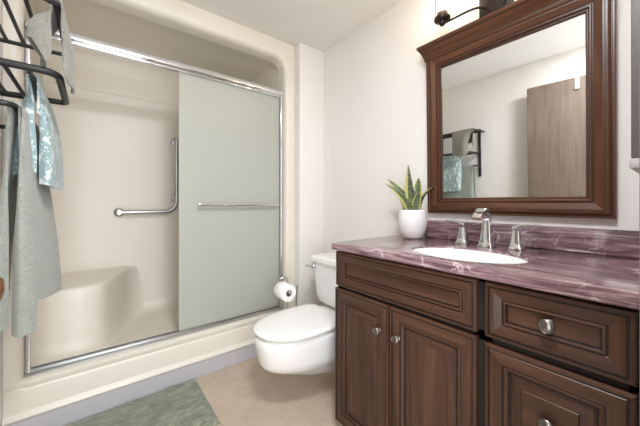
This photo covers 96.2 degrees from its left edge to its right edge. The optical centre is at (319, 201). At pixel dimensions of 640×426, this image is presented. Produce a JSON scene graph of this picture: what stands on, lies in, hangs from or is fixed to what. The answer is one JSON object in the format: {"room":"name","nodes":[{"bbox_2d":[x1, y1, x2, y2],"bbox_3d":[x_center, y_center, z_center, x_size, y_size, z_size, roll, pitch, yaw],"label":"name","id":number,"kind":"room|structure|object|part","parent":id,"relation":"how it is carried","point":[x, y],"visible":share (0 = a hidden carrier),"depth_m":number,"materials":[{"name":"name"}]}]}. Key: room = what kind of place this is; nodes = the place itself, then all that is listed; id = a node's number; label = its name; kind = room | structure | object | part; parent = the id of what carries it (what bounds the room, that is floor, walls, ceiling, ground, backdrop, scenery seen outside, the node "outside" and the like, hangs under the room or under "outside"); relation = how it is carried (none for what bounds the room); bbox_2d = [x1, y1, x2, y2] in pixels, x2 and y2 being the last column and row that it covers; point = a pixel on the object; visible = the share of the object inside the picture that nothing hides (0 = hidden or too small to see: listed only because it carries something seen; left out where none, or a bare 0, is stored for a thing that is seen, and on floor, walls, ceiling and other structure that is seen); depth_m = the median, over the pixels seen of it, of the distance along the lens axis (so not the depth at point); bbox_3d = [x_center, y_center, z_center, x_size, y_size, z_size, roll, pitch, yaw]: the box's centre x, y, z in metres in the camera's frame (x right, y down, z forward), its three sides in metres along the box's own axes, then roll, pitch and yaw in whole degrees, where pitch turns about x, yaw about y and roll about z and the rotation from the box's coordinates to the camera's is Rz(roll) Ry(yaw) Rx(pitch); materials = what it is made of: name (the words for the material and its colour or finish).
{"room":"bathroom","nodes":[
{"label":"bathroom","id":0,"kind":"room"},
{"bbox_2d":[0,0,1,425],"bbox_3d":[-1.169,-0.064,0.867,0.100,2.388,2.990,0,0,-38],"label":"wall","id":1,"kind":"structure","parent":0,"point":[0,0],"depth_m":1.30,"materials":[{"name":"paint"}]},
{"bbox_2d":[0,0,68,128],"bbox_3d":[-1.142,-0.470,1.109,0.242,0.520,0.503,0,0,-38],"label":"towel rack","id":2,"kind":"object","parent":1,"relation":"attached to","point":[5,63],"visible":0.63,"depth_m":1.07,"materials":[{"name":"black metal"}]},
{"bbox_2d":[0,100,60,337],"bbox_3d":[-1.144,0.056,1.117,0.178,0.798,0.430,0,0,-38],"label":"bath towel","id":3,"kind":"object","parent":2,"relation":"hanging from","point":[26,205],"visible":0.93,"depth_m":0.99,"materials":[{"name":"grey fabric"}]},
{"bbox_3d":[-1.134,-0.690,1.102,0.231,0.018,0.483,0,0,-38],"label":"shelf frame","id":4,"kind":"part","parent":2,"relation":"part of","materials":[{"name":"black metal"}]},
{"bbox_3d":[-1.153,-0.465,1.129,0.234,0.025,0.424,0,0,-38],"label":"shelf frame","id":5,"kind":"part","parent":2,"relation":"part of","materials":[{"name":"black metal"}]},
{"bbox_2d":[12,74,63,189],"bbox_3d":[-1.165,-0.268,1.172,0.160,0.427,0.258,0,0,-38],"label":"hand towel","id":6,"kind":"object","parent":2,"relation":"hanging from","point":[50,148],"visible":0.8,"depth_m":1.10,"materials":[{"name":"teal fabric"}]},
{"bbox_2d":[26,0,74,93],"bbox_3d":[-0.994,-0.564,1.067,0.126,0.288,0.217,0,0,-38],"label":"hand towel","id":7,"kind":"object","parent":2,"relation":"hanging from","point":[40,28],"visible":0.95,"depth_m":1.02,"materials":[{"name":"grey fabric"}]},
{"bbox_2d":[71,356,342,425],"bbox_3d":[-0.153,1.160,1.153,2.050,0.060,3.800,0,0,-38],"label":"floor","id":8,"kind":"structure","parent":0,"point":[244,393],"depth_m":1.67,"materials":[{"name":"beige tile"}]},
{"bbox_2d":[66,379,219,425],"bbox_3d":[-0.937,1.118,1.418,0.728,0.023,0.463,0,0,-38],"label":"bath mat","id":9,"kind":"object","parent":8,"relation":"on","point":[185,404],"visible":1,"depth_m":1.52,"materials":[{"name":"green fabric"}]},
{"bbox_2d":[2,0,294,425],"bbox_3d":[-1.082,-0.113,2.131,1.599,2.286,0.834,0,0,-38],"label":"shower","id":10,"kind":"object","parent":8,"relation":"on","point":[120,275],"visible":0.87,"depth_m":2.07,"materials":[{"name":"plastic"}]},
{"bbox_2d":[114,138,178,216],"bbox_3d":[-1.375,-0.217,2.309,0.459,0.661,0.070,0,0,-38],"label":"grab bar","id":11,"kind":"object","parent":10,"relation":"attached to","point":[118,212],"visible":1,"depth_m":2.40,"materials":[{"name":"silver metal"}]},
{"bbox_2d":[25,19,282,376],"bbox_3d":[-0.871,-0.022,1.850,1.448,1.740,0.076,0,0,-38],"label":"shower door","id":12,"kind":"structure","parent":10,"relation":"attached to","point":[231,128],"depth_m":2.00,"materials":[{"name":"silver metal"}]},
{"bbox_3d":[-0.877,-0.862,1.859,1.444,0.060,0.055,0,0,-38],"label":"header rail","id":13,"kind":"part","parent":12,"relation":"part of","materials":[{"name":"silver metal"}]},
{"bbox_3d":[-0.615,-0.006,2.066,0.737,1.678,0.007,0,0,-38],"label":"glass panel","id":14,"kind":"part","parent":12,"relation":"part of","materials":[{"name":"white glass"}]},
{"bbox_2d":[278,276,297,307],"bbox_3d":[-0.211,0.828,2.026,0.150,0.603,0.218,0,0,-38],"label":"paper holder","id":15,"kind":"object","parent":8,"relation":"on","point":[285,277],"visible":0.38,"depth_m":2.04,"materials":[{"name":"silver metal"}]},
{"bbox_2d":[274,281,295,301],"bbox_3d":[-0.241,0.612,1.964,0.115,0.115,0.110,0,0,-38],"label":"toilet roll","id":16,"kind":"object","parent":15,"relation":"hanging from","point":[281,288],"visible":0.96,"depth_m":1.93,"materials":[{"name":"paper"}]},
{"bbox_2d":[253,251,337,374],"bbox_3d":[-0.007,0.751,1.765,0.840,0.758,0.553,0,0,-38],"label":"toilet","id":17,"kind":"object","parent":8,"relation":"on","point":[300,339],"visible":0.57,"depth_m":1.55,"materials":[{"name":"ceramic"}]},
{"bbox_3d":[-0.137,0.692,1.657,0.502,0.026,0.398,0,0,-38],"label":"lid","id":18,"kind":"part","parent":17,"relation":"part of","materials":[{"name":"plastic"}]},
{"bbox_3d":[-0.017,0.924,1.752,0.805,0.411,0.388,0,0,-38],"label":"bowl","id":19,"kind":"part","parent":17,"relation":"part of","materials":[{"name":"ceramic"}]},
{"bbox_3d":[-0.133,0.712,1.660,0.472,0.014,0.360,0,0,-38],"label":"seat","id":20,"kind":"part","parent":17,"relation":"part of","materials":[{"name":"plastic"}]},
{"bbox_3d":[-0.069,0.445,2.014,0.039,0.038,0.085,0,0,-38],"label":"flush lever","id":21,"kind":"part","parent":17,"relation":"part of","materials":[{"name":"silver metal"}]},
{"bbox_3d":[0.203,0.393,1.925,0.311,0.042,0.544,0,0,-38],"label":"tank lid","id":22,"kind":"part","parent":17,"relation":"part of","materials":[{"name":"ceramic"}]},
{"bbox_3d":[0.206,0.570,1.928,0.290,0.310,0.514,0,0,-38],"label":"tank","id":23,"kind":"part","parent":17,"relation":"part of","materials":[{"name":"ceramic"}]},
{"bbox_2d":[335,251,638,425],"bbox_3d":[0.607,0.682,1.187,0.612,0.895,1.018,0,0,-38],"label":"vanity cabinet","id":24,"kind":"object","parent":8,"relation":"on","point":[415,345],"visible":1,"depth_m":0.90,"materials":[{"name":"brown wood"}]},
{"bbox_3d":[0.182,0.744,1.292,0.021,0.649,0.325,0,0,-38],"label":"door","id":25,"kind":"part","parent":24,"relation":"part of","materials":[{"name":"brown wood"}]},
{"bbox_3d":[0.235,0.532,1.187,0.030,0.033,0.033,0,0,-38],"label":"knob","id":26,"kind":"part","parent":24,"relation":"part of","materials":[{"name":"grey metal"}]},
{"bbox_3d":[0.294,0.532,1.112,0.030,0.033,0.033,0,0,-38],"label":"knob","id":27,"kind":"part","parent":24,"relation":"part of","materials":[{"name":"grey metal"}]},
{"bbox_3d":[0.289,0.324,1.157,0.021,0.165,0.659,0,0,-38],"label":"false drawer","id":28,"kind":"part","parent":24,"relation":"part of","materials":[{"name":"brown wood"}]},
{"bbox_3d":[0.390,0.744,1.029,0.021,0.649,0.333,0,0,-38],"label":"door","id":29,"kind":"part","parent":24,"relation":"part of","materials":[{"name":"brown wood"}]},
{"bbox_2d":[332,220,638,309],"bbox_3d":[0.611,0.168,1.192,0.601,0.131,1.026,0,0,-38],"label":"countertop","id":30,"kind":"structure","parent":24,"relation":"on","point":[592,264],"depth_m":1.03,"materials":[{"name":"purple stone"}]},
{"bbox_2d":[386,166,437,237],"bbox_3d":[0.502,-0.004,1.603,0.308,0.403,0.157,0,0,-7],"label":"potted plant","id":31,"kind":"object","parent":30,"relation":"on","point":[412,221],"visible":1,"depth_m":1.57,"materials":[{"name":"green plant"}]},
{"bbox_3d":[0.519,0.120,1.605,0.157,0.155,0.157,0,0,-38],"label":"pot","id":32,"kind":"part","parent":31,"relation":"part of","materials":[{"name":"ceramic"}]},
{"bbox_2d":[445,220,470,243],"bbox_3d":[0.669,0.144,1.403,0.054,0.108,0.111,0,0,-38],"label":"handle","id":33,"kind":"object","parent":30,"relation":"on","point":[462,238],"visible":1,"depth_m":1.37,"materials":[{"name":"silver metal"}]},
{"bbox_3d":[0.665,0.104,1.409,0.025,0.030,0.096,0,0,-38],"label":"lever","id":34,"kind":"part","parent":33,"relation":"part of","materials":[{"name":"silver metal"}]},
{"bbox_2d":[413,248,526,263],"bbox_3d":[0.557,0.283,1.109,0.299,0.155,0.409,0,0,-38],"label":"sink basin","id":35,"kind":"object","parent":30,"relation":"in","point":[449,253],"visible":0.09,"depth_m":1.23,"materials":[{"name":"ceramic"}]},
{"bbox_2d":[471,208,496,247],"bbox_3d":[0.717,0.112,1.260,0.147,0.171,0.064,0,0,-38],"label":"faucet","id":36,"kind":"object","parent":30,"relation":"on","point":[487,239],"visible":1,"depth_m":1.26,"materials":[{"name":"silver metal"}]},
{"bbox_3d":[0.712,0.064,1.256,0.134,0.074,0.042,0,0,-38],"label":"spout","id":37,"kind":"part","parent":36,"relation":"part of","materials":[{"name":"silver metal"}]},
{"bbox_2d":[507,224,540,249],"bbox_3d":[0.843,0.144,1.184,0.054,0.108,0.111,0,0,-38],"label":"handle","id":38,"kind":"object","parent":30,"relation":"on","point":[516,243],"visible":1,"depth_m":1.19,"materials":[{"name":"silver metal"}]},
{"bbox_3d":[0.848,0.104,1.178,0.025,0.030,0.096,0,0,-38],"label":"lever","id":39,"kind":"part","parent":38,"relation":"part of","materials":[{"name":"silver metal"}]},
{"bbox_3d":[0.593,0.581,0.748,0.038,0.039,0.039,0,0,-38],"label":"knob","id":40,"kind":"part","parent":24,"relation":"part of","materials":[{"name":"grey metal"}]},
{"bbox_3d":[0.593,0.322,0.748,0.038,0.039,0.039,0,0,-38],"label":"knob","id":41,"kind":"part","parent":24,"relation":"part of","materials":[{"name":"grey metal"}]},
{"bbox_3d":[0.604,0.581,0.757,0.021,0.308,0.313,0,0,-38],"label":"drawer","id":42,"kind":"part","parent":24,"relation":"part of","materials":[{"name":"brown wood"}]},
{"bbox_3d":[0.604,0.325,0.757,0.021,0.166,0.313,0,0,-38],"label":"drawer","id":43,"kind":"part","parent":24,"relation":"part of","materials":[{"name":"brown wood"}]},
{"bbox_2d":[181,0,403,51],"bbox_3d":[-0.404,-1.288,1.471,2.050,0.060,2.990,0,0,-38],"label":"ceiling","id":44,"kind":"structure","parent":0,"point":[320,25],"depth_m":1.95,"materials":[{"name":"paint"}]},
{"bbox_2d":[295,43,323,305],"bbox_3d":[-0.351,-0.064,2.698,0.247,2.388,0.930,0,0,-38],"label":"wall","id":45,"kind":"structure","parent":0,"point":[309,61],"depth_m":2.30,"materials":[{"name":"paint"}]},
{"bbox_2d":[6,344,256,425],"bbox_3d":[-0.830,1.081,1.812,1.603,0.098,0.007,0,0,-38],"label":"baseboard","id":46,"kind":"structure","parent":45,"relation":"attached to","point":[66,415],"depth_m":1.63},
{"bbox_2d":[324,0,638,304],"bbox_3d":[0.361,-0.064,2.076,0.100,2.388,2.990,0,0,-38],"label":"wall","id":47,"kind":"structure","parent":0,"point":[375,103],"depth_m":1.87,"materials":[{"name":"paint"}]},
{"bbox_2d":[434,0,513,26],"bbox_3d":[0.793,-1.010,1.334,0.140,0.220,0.522,0,0,-38],"label":"vanity light","id":48,"kind":"object","parent":47,"relation":"attached to","point":[485,7],"visible":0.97,"depth_m":1.41,"materials":[{"name":"brown metal"}]},
{"bbox_2d":[437,10,447,14],"bbox_3d":[0.634,-0.970,1.488,0.055,0.027,0.055,0,0,-38],"label":"bulb","id":49,"kind":"object","parent":48,"relation":"attached to","point":[441,12],"depth_m":1.46,"materials":[{"name":"white glass"}]},
{"bbox_3d":[0.634,-1.038,1.488,0.072,0.164,0.072,0,0,-38],"label":"lamp shade","id":50,"kind":"part","parent":48,"relation":"part of","materials":[{"name":"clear glass"}]},
{"bbox_3d":[0.634,-1.030,1.488,0.046,0.094,0.046,0,0,-38],"label":"bulb","id":51,"kind":"part","parent":48,"relation":"part of","materials":[{"name":"white glass"}]},
{"bbox_3d":[0.800,-0.933,1.339,0.087,0.034,0.440,0,0,-38],"label":"arm","id":52,"kind":"part","parent":48,"relation":"part of","materials":[{"name":"brown metal"}]},
{"bbox_3d":[0.840,-0.965,1.371,0.021,0.130,0.146,0,0,-38],"label":"plate","id":53,"kind":"part","parent":48,"relation":"part of","materials":[{"name":"brown metal"}]},
{"bbox_2d":[416,0,616,218],"bbox_3d":[0.828,-0.401,1.325,0.074,0.928,0.807,-1,1,-38],"label":"wall mirror","id":54,"kind":"object","parent":47,"relation":"attached to","point":[521,97],"visible":1,"depth_m":1.26,"materials":[{"name":"brown wood"}]},
{"bbox_3d":[0.822,-0.826,1.320,0.074,0.078,0.807,-1,1,-38],"label":"crown","id":55,"kind":"part","parent":54,"relation":"part of","materials":[{"name":"wood"}]},
{"bbox_3d":[0.855,-0.376,1.346,0.005,0.708,0.583,-1,1,-38],"label":"glass","id":56,"kind":"part","parent":54,"relation":"part of","materials":[{"name":"white mirror"}]},
{"bbox_2d":[425,220,638,257],"bbox_3d":[0.883,0.150,1.315,0.022,0.096,0.881,0,0,-38],"label":"backsplash","id":57,"kind":"structure","parent":47,"relation":"attached to","point":[621,243],"depth_m":1.17,"materials":[{"name":"purple stone"}]},
{"bbox_3d":[0.820,-0.064,0.603,1.005,2.388,0.110,0,0,-38],"label":"wall","id":58,"kind":"structure","parent":0,"visible":0},
{"bbox_2d":[0,277,4,300],"bbox_3d":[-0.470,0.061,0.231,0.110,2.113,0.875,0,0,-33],"label":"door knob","id":59,"kind":"structure","parent":58,"relation":"in","point":[2,282],"depth_m":0.57,"materials":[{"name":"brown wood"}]},
{"bbox_2d":[630,0,638,172],"bbox_3d":[0.834,-0.398,0.720,0.306,0.645,0.054,0,0,-38],"label":"upper cabinet","id":60,"kind":"object","parent":58,"relation":"attached to","point":[634,162],"visible":1,"depth_m":0.64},
{"bbox_3d":[0.834,-0.086,0.720,0.306,0.022,0.054,0,0,-38],"label":"rail","id":61,"kind":"part","parent":60,"relation":"part of","materials":[{"name":"white"}]},
{"bbox_2d":[639,0,639,425],"bbox_3d":[0.108,0.035,0.049,0.890,2.190,0.123,0,0,-38],"label":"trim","id":62,"kind":"structure","parent":58,"relation":"attached to","point":[639,0],"depth_m":0.34,"materials":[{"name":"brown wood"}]}
]}

